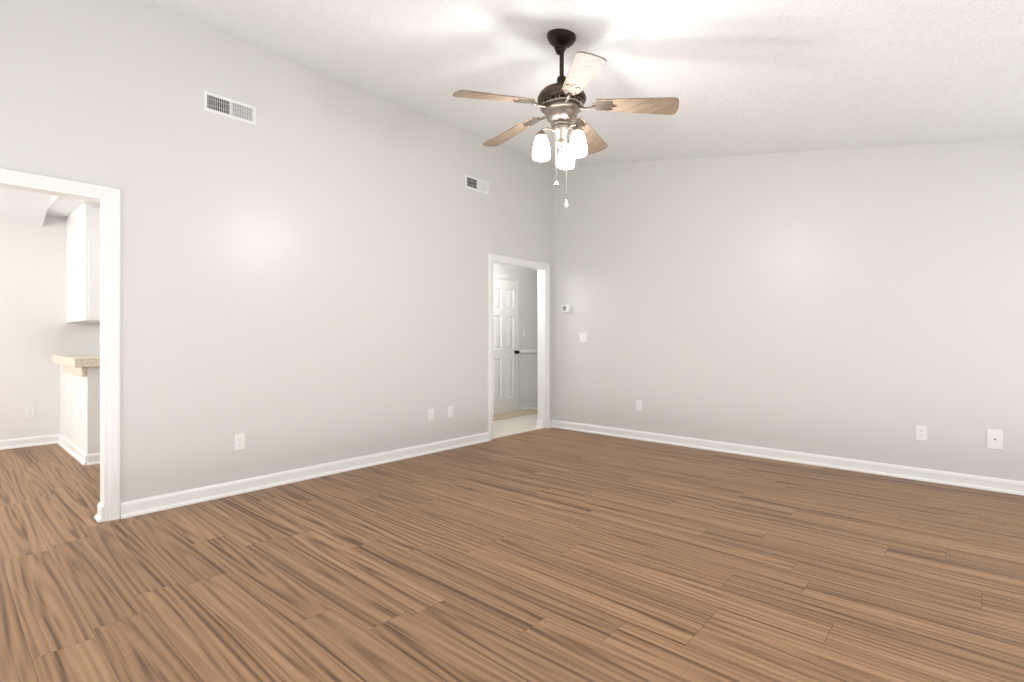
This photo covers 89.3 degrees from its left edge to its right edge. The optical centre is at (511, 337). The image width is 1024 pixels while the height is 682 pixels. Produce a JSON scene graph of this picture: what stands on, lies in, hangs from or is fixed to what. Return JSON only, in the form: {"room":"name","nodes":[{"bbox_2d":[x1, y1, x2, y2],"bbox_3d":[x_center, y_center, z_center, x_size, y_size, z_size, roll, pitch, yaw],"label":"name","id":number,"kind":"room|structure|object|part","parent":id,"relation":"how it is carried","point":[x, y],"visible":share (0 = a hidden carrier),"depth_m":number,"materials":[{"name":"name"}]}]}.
{"room":"living room","nodes":[
{"label":"living room","id":0,"kind":"room"},
{"bbox_2d":[0,187,51,225],"bbox_3d":[-5.066,-1.761,3.187,3.420,1.192,3.570,0,0,42],"label":"ceiling","id":1,"kind":"structure","parent":0,"point":[23,207],"depth_m":5.19,"materials":[{"name":"white paint"}]},
{"bbox_2d":[0,215,99,439],"bbox_3d":[-5.238,-0.200,5.468,0.120,2.700,6.740,0,0,42],"label":"wall","id":2,"kind":"structure","parent":0,"point":[37,331],"depth_m":5.53,"materials":[{"name":"white paint"}]},
{"bbox_2d":[0,434,55,449],"bbox_3d":[-6.149,1.101,4.338,0.030,0.097,3.600,0,0,42],"label":"baseboard","id":3,"kind":"structure","parent":2,"relation":"attached to","point":[46,439],"depth_m":5.48,"materials":[{"name":"white wood"}]},
{"bbox_2d":[26,407,34,417],"bbox_3d":[-5.120,0.790,5.504,0.008,0.115,0.070,0,0,42],"label":"outlet","id":4,"kind":"object","parent":2,"relation":"attached to","point":[30,412],"visible":1,"depth_m":5.50,"materials":[{"name":"white plastic"}]},
{"bbox_2d":[46,195,62,214],"bbox_3d":[-3.817,-1.840,4.492,3.300,1.020,0.040,0,0,42],"label":"wall","id":5,"kind":"structure","parent":0,"point":[54,201],"depth_m":5.12,"materials":[{"name":"white paint"}]},
{"bbox_2d":[60,364,99,453],"bbox_3d":[-4.361,0.708,5.234,1.500,0.885,0.120,0,0,42],"label":"wall","id":6,"kind":"structure","parent":0,"point":[77,392],"depth_m":4.85,"materials":[{"name":"white paint"}]},
{"bbox_2d":[56,434,89,465],"bbox_3d":[-4.378,1.101,5.148,1.470,0.097,0.030,0,0,42],"label":"baseboard","id":7,"kind":"structure","parent":6,"relation":"attached to","point":[82,457],"depth_m":5.07,"materials":[{"name":"white wood"}]},
{"bbox_2d":[0,0,552,502],"bbox_3d":[-1.623,-0.530,4.379,0.120,3.360,9.940,0,0,42],"label":"wall","id":8,"kind":"structure","parent":0,"point":[304,270],"depth_m":3.97,"materials":[{"name":"white paint"}]},
{"bbox_2d":[0,180,106,520],"bbox_3d":[-3.090,0.132,2.740,0.124,2.036,1.502,0,0,42],"label":"lining","id":9,"kind":"object","parent":8,"relation":"attached to","point":[102,200],"depth_m":3.25,"materials":[{"name":"white wood"}]},
{"bbox_2d":[0,168,120,520],"bbox_3d":[-3.074,0.100,2.726,0.113,2.100,1.630,0,0,42],"label":"door frame","id":10,"kind":"structure","parent":8,"relation":"attached to","point":[112,195],"depth_m":3.27,"materials":[{"name":"white wood"}]},
{"bbox_2d":[203,90,255,125],"bbox_3d":[-2.060,-1.682,3.793,0.010,0.142,0.358,0,0,42],"label":"air vent","id":11,"kind":"object","parent":8,"relation":"in","point":[228,107],"visible":1,"depth_m":3.79,"materials":[{"name":"white metal"}]},
{"bbox_2d":[235,433,244,449],"bbox_3d":[-2.019,0.770,3.841,0.008,0.115,0.070,0,0,42],"label":"electrical outlet","id":12,"kind":"object","parent":8,"relation":"attached to","point":[239,441],"visible":1,"depth_m":3.84,"materials":[{"name":"white plastic"}]},
{"bbox_2d":[121,432,489,518],"bbox_3d":[-1.372,1.101,4.547,0.030,0.097,3.353,0,0,42],"label":"baseboard","id":13,"kind":"structure","parent":8,"relation":"attached to","point":[132,508],"depth_m":4.05,"materials":[{"name":"white wood"}]},
{"bbox_2d":[428,409,433,420],"bbox_3d":[-0.807,0.770,5.190,0.013,0.115,0.070,0,0,42],"label":"outlet plate","id":14,"kind":"object","parent":8,"relation":"attached to","point":[430,414],"visible":1,"depth_m":5.18,"materials":[{"name":"white plastic"}]},
{"bbox_2d":[448,406,452,417],"bbox_3d":[-0.636,0.767,5.385,0.008,0.115,0.070,0,0,42],"label":"electrical outlet","id":15,"kind":"object","parent":8,"relation":"attached to","point":[450,411],"visible":1,"depth_m":5.38,"materials":[{"name":"white plastic"}]},
{"bbox_2d":[465,174,488,193],"bbox_3d":[-0.379,-1.679,5.671,0.010,0.142,0.358,0,0,42],"label":"air vent","id":16,"kind":"object","parent":8,"relation":"in","point":[477,184],"visible":1,"depth_m":5.66,"materials":[{"name":"white metal"}]},
{"bbox_2d":[488,253,549,440],"bbox_3d":[0.111,0.100,6.212,0.018,2.100,1.107,0,0,42],"label":"door frame","id":17,"kind":"structure","parent":8,"relation":"attached to","point":[491,257],"depth_m":5.87,"materials":[{"name":"white wood"}]},
{"bbox_2d":[493,260,545,427],"bbox_3d":[0.060,0.132,6.258,0.124,2.036,0.979,0,0,42],"label":"lining","id":18,"kind":"object","parent":8,"relation":"attached to","point":[541,271],"depth_m":6.60,"materials":[{"name":"white wood"}]},
{"bbox_2d":[0,428,1023,681],"bbox_3d":[-0.915,1.180,3.745,8.860,0.060,9.940,0,0,42],"label":"floor","id":19,"kind":"structure","parent":0,"point":[552,554],"depth_m":2.52,"materials":[{"name":"brown wood"}]},
{"bbox_2d":[493,263,537,349],"bbox_3d":[-0.350,-0.150,7.750,0.120,2.600,3.220,0,0,42],"label":"wall","id":20,"kind":"structure","parent":0,"point":[529,301],"depth_m":8.33,"materials":[{"name":"white paint"}]},
{"bbox_2d":[493,278,519,414],"bbox_3d":[-0.110,0.128,7.836,0.114,2.020,0.672,0,0,42],"label":"hall door","id":21,"kind":"structure","parent":20,"relation":"in","point":[506,351],"depth_m":7.88,"materials":[{"name":"white wood"}]},
{"bbox_2d":[493,274,519,410],"bbox_3d":[-0.145,0.098,7.875,0.018,2.105,0.800,0,0,42],"label":"door frame","id":22,"kind":"structure","parent":20,"relation":"attached to","point":[503,277],"depth_m":8.14,"materials":[{"name":"white wood"}]},
{"bbox_2d":[520,402,537,409],"bbox_3d":[-0.334,1.095,7.655,0.030,0.097,3.100,0,0,42],"label":"baseboard","id":23,"kind":"structure","parent":20,"relation":"attached to","point":[533,405],"depth_m":8.33,"materials":[{"name":"white wood"}]},
{"bbox_2d":[520,349,537,403],"bbox_3d":[0.414,0.620,8.492,0.028,0.860,0.855,0,0,42],"label":"wainscoting","id":24,"kind":"structure","parent":20,"relation":"attached to","point":[528,376],"depth_m":8.34,"materials":[{"name":"white"}]},
{"bbox_2d":[493,408,540,437],"bbox_3d":[0.135,1.147,7.235,1.288,0.006,3.100,0,0,42],"label":"floor","id":25,"kind":"structure","parent":0,"point":[511,426],"depth_m":6.77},
{"bbox_2d":[493,409,537,420],"bbox_3d":[-0.005,1.141,7.696,0.375,0.006,1.300,0,0,42],"label":"mat","id":26,"kind":"object","parent":25,"relation":"on","point":[507,415],"visible":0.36,"depth_m":7.70,"materials":[{"name":"beige"}]},
{"bbox_2d":[493,428,546,439],"bbox_3d":[0.105,1.145,6.217,0.046,0.010,0.977,0,0,42],"label":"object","id":27,"kind":"structure","parent":0,"point":[518,433],"depth_m":6.17,"materials":[{"name":"brown wood"}]},
{"bbox_2d":[48,0,1023,217],"bbox_3d":[-0.904,-1.853,3.668,8.740,1.115,6.640,0,0,42],"label":"ceiling","id":28,"kind":"structure","parent":0,"point":[742,77],"depth_m":3.39,"materials":[{"name":"white paint"}]},
{"bbox_2d":[66,203,99,322],"bbox_3d":[-4.412,-0.750,5.480,1.095,1.160,0.320,0,0,42],"label":"upper cabinet","id":29,"kind":"object","parent":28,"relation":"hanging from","point":[82,263],"visible":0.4,"depth_m":5.11,"materials":[{"name":"white wood"}]},
{"bbox_2d":[80,200,99,207],"bbox_3d":[-3.913,-1.280,4.879,0.292,0.100,0.292,0,0,42],"label":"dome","id":30,"kind":"object","parent":28,"relation":"attached to","point":[92,204],"visible":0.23,"depth_m":4.81,"materials":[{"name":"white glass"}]},
{"bbox_2d":[453,29,678,207],"bbox_3d":[0.284,-1.311,3.174,1.286,1.072,1.312,0,0,42],"label":"ceiling fan","id":31,"kind":"object","parent":28,"relation":"hanging from","point":[561,102],"visible":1,"depth_m":3.07,"materials":[{"name":"brown wood"}]},
{"bbox_3d":[0.325,-1.146,3.127,0.310,0.140,0.328,0,0,42],"label":"lamp shade","id":32,"kind":"part","parent":31,"relation":"part of","materials":[{"name":"white glass"}]},
{"bbox_2d":[553,138,1023,481],"bbox_3d":[2.545,-0.530,4.956,5.320,3.360,0.120,0,0,42],"label":"wall","id":33,"kind":"structure","parent":0,"point":[865,304],"depth_m":4.74,"materials":[{"name":"white paint"}]},
{"bbox_2d":[562,304,570,311],"bbox_3d":[0.679,-0.372,6.527,0.124,0.096,0.028,0,0,42],"label":"thermostat","id":34,"kind":"object","parent":33,"relation":"attached to","point":[566,308],"visible":1,"depth_m":6.51,"materials":[{"name":"white plastic"}]},
{"bbox_2d":[579,333,586,341],"bbox_3d":[0.873,-0.007,6.360,0.116,0.115,0.019,0,0,42],"label":"switch plate","id":35,"kind":"object","parent":33,"relation":"attached to","point":[582,337],"visible":1,"depth_m":6.37,"materials":[{"name":"white plastic"}]},
{"bbox_2d":[636,400,641,410],"bbox_3d":[1.436,0.762,5.863,0.070,0.115,0.008,0,0,42],"label":"electrical outlet","id":36,"kind":"object","parent":33,"relation":"attached to","point":[638,404],"visible":1,"depth_m":5.86,"materials":[{"name":"white plastic"}]},
{"bbox_2d":[550,420,1023,495],"bbox_3d":[2.432,1.101,4.950,5.160,0.097,0.040,0,0,42],"label":"baseboard","id":37,"kind":"structure","parent":33,"relation":"attached to","point":[914,473],"depth_m":4.66,"materials":[{"name":"white wood"}]},
{"bbox_2d":[916,425,926,440],"bbox_3d":[3.309,0.768,4.186,0.070,0.115,0.008,0,0,42],"label":"electrical outlet","id":38,"kind":"object","parent":33,"relation":"attached to","point":[921,432],"visible":1,"depth_m":4.18,"materials":[{"name":"white plastic"}]},
{"bbox_2d":[987,429,1002,449],"bbox_3d":[3.631,0.762,3.894,0.087,0.144,0.013,0,0,42],"label":"outlet","id":39,"kind":"object","parent":33,"relation":"attached to","point":[994,439],"visible":1,"depth_m":3.89,"materials":[{"name":"white plastic"}]},
{"bbox_3d":[-2.723,1.147,5.713,3.300,0.006,2.780,0,0,42],"label":"floor","id":40,"kind":"structure","parent":0,"visible":0},
{"bbox_3d":[-4.282,0.707,5.337,1.460,0.874,0.120,0,0,42],"label":"base cabinet","id":41,"kind":"object","parent":40,"relation":"on","visible":0},
{"bbox_2d":[52,354,99,376],"bbox_3d":[-4.228,0.265,5.135,1.290,0.170,0.350,0,0,42],"label":"countertop","id":42,"kind":"structure","parent":41,"relation":"on","point":[78,365],"depth_m":4.76,"materials":[{"name":"beige stone"}]}
]}

